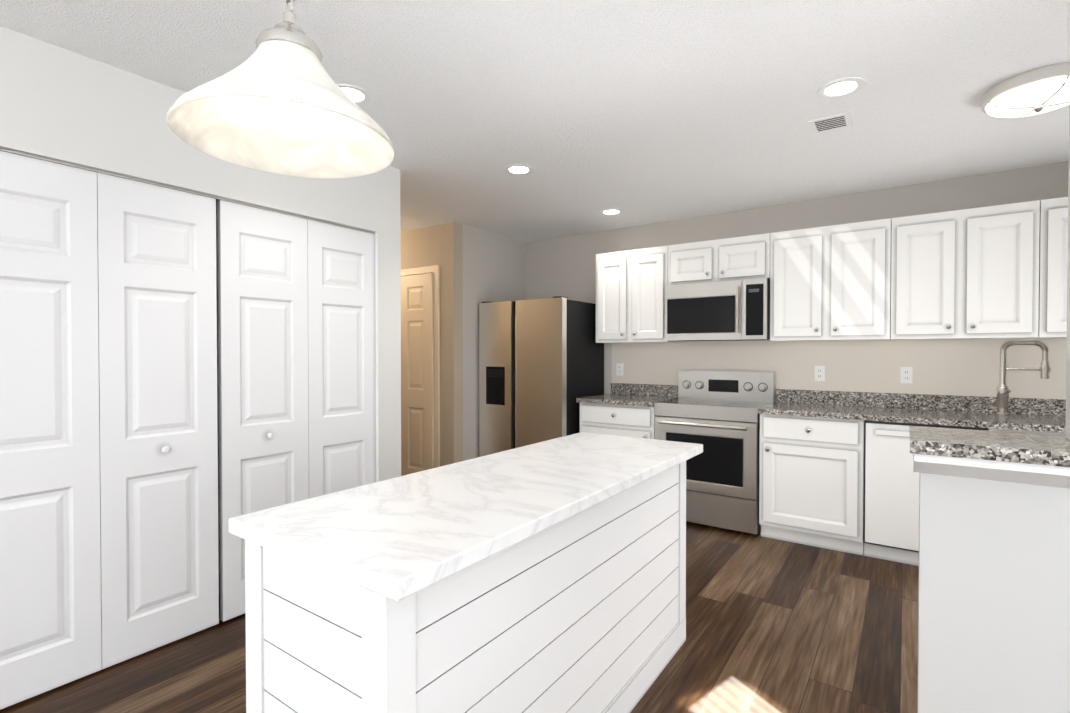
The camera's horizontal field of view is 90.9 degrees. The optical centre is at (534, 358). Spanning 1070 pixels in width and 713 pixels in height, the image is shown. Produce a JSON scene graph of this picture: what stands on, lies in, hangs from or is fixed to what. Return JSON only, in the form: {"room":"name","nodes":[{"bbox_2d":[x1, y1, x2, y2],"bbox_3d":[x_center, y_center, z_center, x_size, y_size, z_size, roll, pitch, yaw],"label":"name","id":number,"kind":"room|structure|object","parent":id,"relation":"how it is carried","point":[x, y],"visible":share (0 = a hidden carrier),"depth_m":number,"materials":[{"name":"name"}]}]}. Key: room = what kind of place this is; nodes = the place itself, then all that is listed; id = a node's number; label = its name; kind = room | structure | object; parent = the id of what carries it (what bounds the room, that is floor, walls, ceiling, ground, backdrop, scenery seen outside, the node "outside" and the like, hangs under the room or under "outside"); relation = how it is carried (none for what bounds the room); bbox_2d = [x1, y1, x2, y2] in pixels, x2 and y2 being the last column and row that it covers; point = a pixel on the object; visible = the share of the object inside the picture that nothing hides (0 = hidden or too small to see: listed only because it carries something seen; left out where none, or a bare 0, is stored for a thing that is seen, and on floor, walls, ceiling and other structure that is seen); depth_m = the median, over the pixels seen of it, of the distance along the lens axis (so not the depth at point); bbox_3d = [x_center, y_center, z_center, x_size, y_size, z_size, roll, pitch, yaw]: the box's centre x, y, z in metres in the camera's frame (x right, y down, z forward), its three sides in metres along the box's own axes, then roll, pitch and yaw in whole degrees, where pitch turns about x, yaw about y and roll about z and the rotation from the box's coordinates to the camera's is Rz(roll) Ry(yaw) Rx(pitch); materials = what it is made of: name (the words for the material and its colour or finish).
{"room":"kitchen","nodes":[
{"label":"kitchen","id":0,"kind":"room"},
{"bbox_2d":[0,26,400,480],"bbox_3d":[-2.334,0.051,1.415,0.120,2.480,4.930,0,1,35],"label":"wall","id":1,"kind":"structure","parent":0,"point":[61,104],"depth_m":2.28,"materials":[{"name":"white paint"}]},
{"bbox_2d":[0,147,375,709],"bbox_3d":[-1.508,0.247,2.518,0.067,2.037,1.812,0,1,35],"label":"closet doors","id":2,"kind":"structure","parent":1,"relation":"in","point":[108,449],"depth_m":2.29,"materials":[{"name":"white wood"}]},
{"bbox_2d":[375,232,378,481],"bbox_3d":[-1.532,0.253,2.534,0.104,2.050,1.820,0,1,35],"label":"trim","id":3,"kind":"structure","parent":1,"relation":"attached to","point":[376,340],"depth_m":3.25,"materials":[{"name":"white wood"}]},
{"bbox_2d":[216,202,219,572],"bbox_3d":[-1.853,0.035,2.721,0.600,2.480,2.000,0,1,35],"label":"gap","id":4,"kind":"structure","parent":0,"point":[217,388],"depth_m":3.11,"materials":[{"name":"grey"}]},
{"bbox_2d":[400,222,462,466],"bbox_3d":[-2.142,-0.001,5.800,3.540,2.480,0.120,0,1,35],"label":"wall","id":5,"kind":"structure","parent":0,"point":[441,245],"depth_m":4.79,"materials":[{"name":"beige paint"}]},
{"bbox_2d":[401,273,433,475],"bbox_3d":[-1.259,0.223,5.059,0.760,2.030,0.062,0,1,35],"label":"hall door","id":6,"kind":"structure","parent":5,"relation":"in","point":[417,373],"depth_m":4.95,"materials":[{"name":"beige paint"}]},
{"bbox_2d":[401,265,439,467],"bbox_3d":[-1.242,0.192,5.082,0.890,2.110,0.019,0,1,35],"label":"door frame","id":7,"kind":"structure","parent":5,"relation":"attached to","point":[435,269],"depth_m":4.83,"materials":[{"name":"beige paint"}]},
{"bbox_2d":[0,521,918,712],"bbox_3d":[-1.109,1.324,2.022,9.600,0.080,7.310,0,1,35],"label":"floor","id":8,"kind":"structure","parent":0,"point":[776,626],"depth_m":2.31,"materials":[{"name":"brown wood"}]},
{"bbox_2d":[245,461,685,712],"bbox_3d":[-0.021,0.858,1.859,0.542,0.855,1.687,0,1,35],"label":"kitchen island","id":9,"kind":"object","parent":8,"relation":"on","point":[584,611],"visible":0.79,"depth_m":1.32,"materials":[{"name":"white wood"}]},
{"bbox_2d":[229,432,702,600],"bbox_3d":[-0.003,0.410,1.848,0.635,0.038,1.752,0,1,35],"label":"island countertop","id":10,"kind":"structure","parent":9,"relation":"on","point":[399,538],"depth_m":1.38,"materials":[{"name":"stone"}]},
{"bbox_2d":[479,296,603,456],"bbox_3d":[0.070,0.356,5.001,0.920,1.784,0.764,0,1,35],"label":"fridge","id":11,"kind":"object","parent":8,"relation":"on","point":[541,365],"visible":0.67,"depth_m":4.67,"materials":[{"name":"silver metal"}]},
{"bbox_2d":[580,402,655,438],"bbox_3d":[0.831,0.812,4.588,0.679,0.884,0.628,0,1,35],"label":"base cabinet","id":12,"kind":"object","parent":8,"relation":"on","point":[608,419],"depth_m":4.31,"materials":[{"name":"white wood"}]},
{"bbox_2d":[654,370,775,534],"bbox_3d":[1.405,0.681,4.135,0.760,1.155,0.687,0,1,35],"label":"range","id":13,"kind":"object","parent":8,"relation":"on","point":[716,414],"visible":0.88,"depth_m":3.90,"materials":[{"name":"silver metal"}]},
{"bbox_2d":[759,414,863,555],"bbox_3d":[1.996,0.822,3.766,0.612,0.884,0.628,0,1,35],"label":"base cabinet","id":14,"kind":"object","parent":8,"relation":"on","point":[847,485],"depth_m":3.50,"materials":[{"name":"white wood"}]},
{"bbox_2d":[864,420,995,565],"bbox_3d":[2.500,0.826,3.411,0.622,0.884,0.628,0,1,35],"label":"dishwasher","id":15,"kind":"object","parent":8,"relation":"on","point":[891,485],"depth_m":3.25,"materials":[{"name":"white metal"}]},
{"bbox_2d":[996,429,1064,436],"bbox_3d":[3.056,0.830,3.019,0.739,0.884,0.628,0,1,35],"label":"sink","id":16,"kind":"object","parent":8,"relation":"on","point":[1003,430],"depth_m":2.89,"materials":[{"name":"silver metal"}]},
{"bbox_2d":[576,383,1065,432],"bbox_3d":[2.568,0.316,3.338,4.960,0.135,0.657,0,1,35],"label":"countertop","id":17,"kind":"structure","parent":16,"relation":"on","point":[1038,414],"depth_m":3.54,"materials":[{"name":"stone"}]},
{"bbox_2d":[995,340,1050,414],"bbox_3d":[2.971,0.116,3.201,0.250,0.464,0.147,0,1,35],"label":"faucet","id":18,"kind":"object","parent":17,"relation":"on","point":[1043,369],"visible":1,"depth_m":3.26,"materials":[{"name":"silver metal"}]},
{"bbox_2d":[463,225,524,460],"bbox_3d":[-0.430,0.005,5.260,0.120,2.480,0.970,0,1,35],"label":"wall","id":19,"kind":"structure","parent":0,"point":[493,267],"depth_m":4.99,"materials":[{"name":"grey paint"}]},
{"bbox_2d":[0,0,1069,242],"bbox_3d":[-1.109,-1.236,1.992,9.600,0.080,7.310,0,1,35],"label":"ceiling","id":20,"kind":"structure","parent":0,"point":[640,112],"depth_m":2.30,"materials":[{"name":"white paint"}]},
{"bbox_2d":[166,0,394,177],"bbox_3d":[-0.500,-0.811,1.072,0.416,0.748,0.416,0,1,35],"label":"pendant light","id":21,"kind":"object","parent":20,"relation":"hanging from","point":[279,101],"visible":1,"depth_m":1.09,"materials":[{"name":"white glass"}]},
{"bbox_2d":[337,84,370,104],"bbox_3d":[-0.843,-1.198,2.392,0.190,0.006,0.190,0,1,35],"label":"recessed light","id":22,"kind":"object","parent":20,"relation":"in","point":[356,95],"visible":0.6,"depth_m":2.38,"materials":[{"name":"white plastic"}]},
{"bbox_2d":[504,164,533,174],"bbox_3d":[-0.102,-1.209,3.374,0.190,0.006,0.190,0,1,35],"label":"recessed light","id":23,"kind":"object","parent":20,"relation":"in","point":[518,169],"visible":1,"depth_m":3.37,"materials":[{"name":"white plastic"}]},
{"bbox_2d":[600,209,622,214],"bbox_3d":[0.634,-1.221,4.384,0.190,0.006,0.190,0,1,35],"label":"recessed light","id":24,"kind":"object","parent":20,"relation":"in","point":[611,212],"visible":1,"depth_m":4.38,"materials":[{"name":"white plastic"}]},
{"bbox_2d":[808,112,852,133],"bbox_3d":[1.506,-1.201,2.685,0.180,0.006,0.180,0,1,35],"label":"ceiling vent","id":25,"kind":"object","parent":20,"relation":"in","point":[832,122],"visible":1,"depth_m":2.68,"materials":[{"name":"white metal"}]},
{"bbox_2d":[817,77,865,98],"bbox_3d":[1.355,-1.197,2.334,0.190,0.006,0.190,0,1,35],"label":"recessed light","id":26,"kind":"object","parent":20,"relation":"in","point":[841,88],"visible":1,"depth_m":2.33,"materials":[{"name":"white plastic"}]},
{"bbox_2d":[982,62,1069,117],"bbox_3d":[2.204,-1.138,2.306,0.380,0.122,0.380,0,1,35],"label":"flush ceiling light","id":27,"kind":"object","parent":20,"relation":"attached to","point":[1037,91],"visible":1,"depth_m":2.25,"materials":[{"name":"white painted metal"},{"name":"opal glass"}]},
{"bbox_2d":[525,162,1068,401],"bbox_3d":[2.361,0.021,3.960,6.180,2.480,0.120,0,1,35],"label":"wall","id":28,"kind":"structure","parent":0,"point":[562,266],"depth_m":3.96,"materials":[{"name":"beige paint"}]},
{"bbox_2d":[596,250,631,342],"bbox_3d":[0.773,-0.547,4.788,0.338,0.799,0.340,0,1,35],"label":"upper cabinet","id":29,"kind":"object","parent":28,"relation":"attached to","point":[612,267],"depth_m":4.66,"materials":[{"name":"white wood"}]},
{"bbox_2d":[616,363,622,375],"bbox_3d":[0.800,0.099,4.982,0.070,0.116,0.008,0,1,35],"label":"electrical outlet","id":30,"kind":"object","parent":28,"relation":"attached to","point":[619,369],"visible":1,"depth_m":4.98,"materials":[{"name":"white plastic"}]},
{"bbox_2d":[628,246,680,342],"bbox_3d":[1.049,-0.545,4.594,0.337,0.799,0.340,0,1,35],"label":"upper cabinet","id":31,"kind":"object","parent":28,"relation":"attached to","point":[648,271],"depth_m":4.47,"materials":[{"name":"white wood"}]},
{"bbox_2d":[668,240,715,284],"bbox_3d":[1.350,-0.775,4.379,0.393,0.333,0.340,0,1,35],"label":"upper cabinet","id":32,"kind":"object","parent":28,"relation":"attached to","point":[694,262],"depth_m":4.24,"materials":[{"name":"white wood"}]},
{"bbox_2d":[716,233,771,281],"bbox_3d":[1.671,-0.773,4.153,0.392,0.333,0.340,0,1,35],"label":"upper cabinet","id":33,"kind":"object","parent":28,"relation":"attached to","point":[744,257],"depth_m":4.01,"materials":[{"name":"white wood"}]},
{"bbox_2d":[665,278,769,340],"bbox_3d":[1.480,-0.372,4.227,0.773,0.454,0.443,0,1,35],"label":"over-the-range microwave","id":34,"kind":"object","parent":33,"relation":"attached to","point":[735,310],"visible":0.98,"depth_m":4.07,"materials":[{"name":"silver metal"}]},
{"bbox_2d":[770,226,827,340],"bbox_3d":[1.986,-0.537,3.933,0.371,0.799,0.340,0,1,35],"label":"upper cabinet","id":35,"kind":"object","parent":28,"relation":"attached to","point":[799,283],"depth_m":3.79,"materials":[{"name":"white wood"}]},
{"bbox_2d":[814,366,824,380],"bbox_3d":[2.171,0.110,4.016,0.070,0.116,0.008,0,1,35],"label":"electrical outlet","id":36,"kind":"object","parent":28,"relation":"attached to","point":[819,373],"visible":1,"depth_m":4.01,"materials":[{"name":"white plastic"}]},
{"bbox_2d":[828,218,891,340],"bbox_3d":[2.290,-0.534,3.719,0.373,0.799,0.340,0,1,35],"label":"upper cabinet","id":37,"kind":"object","parent":28,"relation":"attached to","point":[859,253],"depth_m":3.58,"materials":[{"name":"white wood"}]},
{"bbox_2d":[900,367,912,383],"bbox_3d":[2.612,0.114,3.705,0.070,0.116,0.008,0,1,35],"label":"electrical outlet","id":38,"kind":"object","parent":28,"relation":"attached to","point":[906,374],"visible":1,"depth_m":3.70,"materials":[{"name":"white plastic"}]},
{"bbox_2d":[892,209,963,339],"bbox_3d":[2.590,-0.532,3.508,0.360,0.799,0.340,0,1,35],"label":"upper cabinet","id":39,"kind":"object","parent":28,"relation":"attached to","point":[928,249],"depth_m":3.37,"materials":[{"name":"white wood"}]},
{"bbox_2d":[964,200,1043,338],"bbox_3d":[2.884,-0.529,3.300,0.360,0.799,0.340,0,1,35],"label":"upper cabinet","id":40,"kind":"object","parent":28,"relation":"attached to","point":[995,272],"depth_m":3.16,"materials":[{"name":"white wood"}]},
{"bbox_2d":[1044,197,1067,337],"bbox_3d":[3.179,-0.527,3.092,0.362,0.799,0.340,0,1,35],"label":"upper cabinet","id":41,"kind":"object","parent":28,"relation":"attached to","point":[1056,209],"depth_m":3.02,"materials":[{"name":"white wood"}]},
{"bbox_2d":[917,100,1069,712],"bbox_3d":[2.336,0.057,0.906,2.700,2.480,0.120,0,1,35],"label":"wall","id":42,"kind":"structure","parent":0,"point":[994,602],"depth_m":1.54,"materials":[{"name":"grey paint"}]},
{"bbox_2d":[909,425,1069,466],"bbox_3d":[1.310,0.246,1.524,0.368,0.036,0.365,0,1,35],"label":"countertop","id":43,"kind":"structure","parent":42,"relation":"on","point":[1039,449],"depth_m":1.44,"materials":[{"name":"stone"}]},
{"bbox_2d":[913,453,1069,487],"bbox_3d":[1.316,0.310,1.524,0.358,0.090,0.320,0,1,35],"label":"trim","id":44,"kind":"structure","parent":42,"relation":"attached to","point":[1042,475],"depth_m":1.44,"materials":[{"name":"white wood"}]}
]}

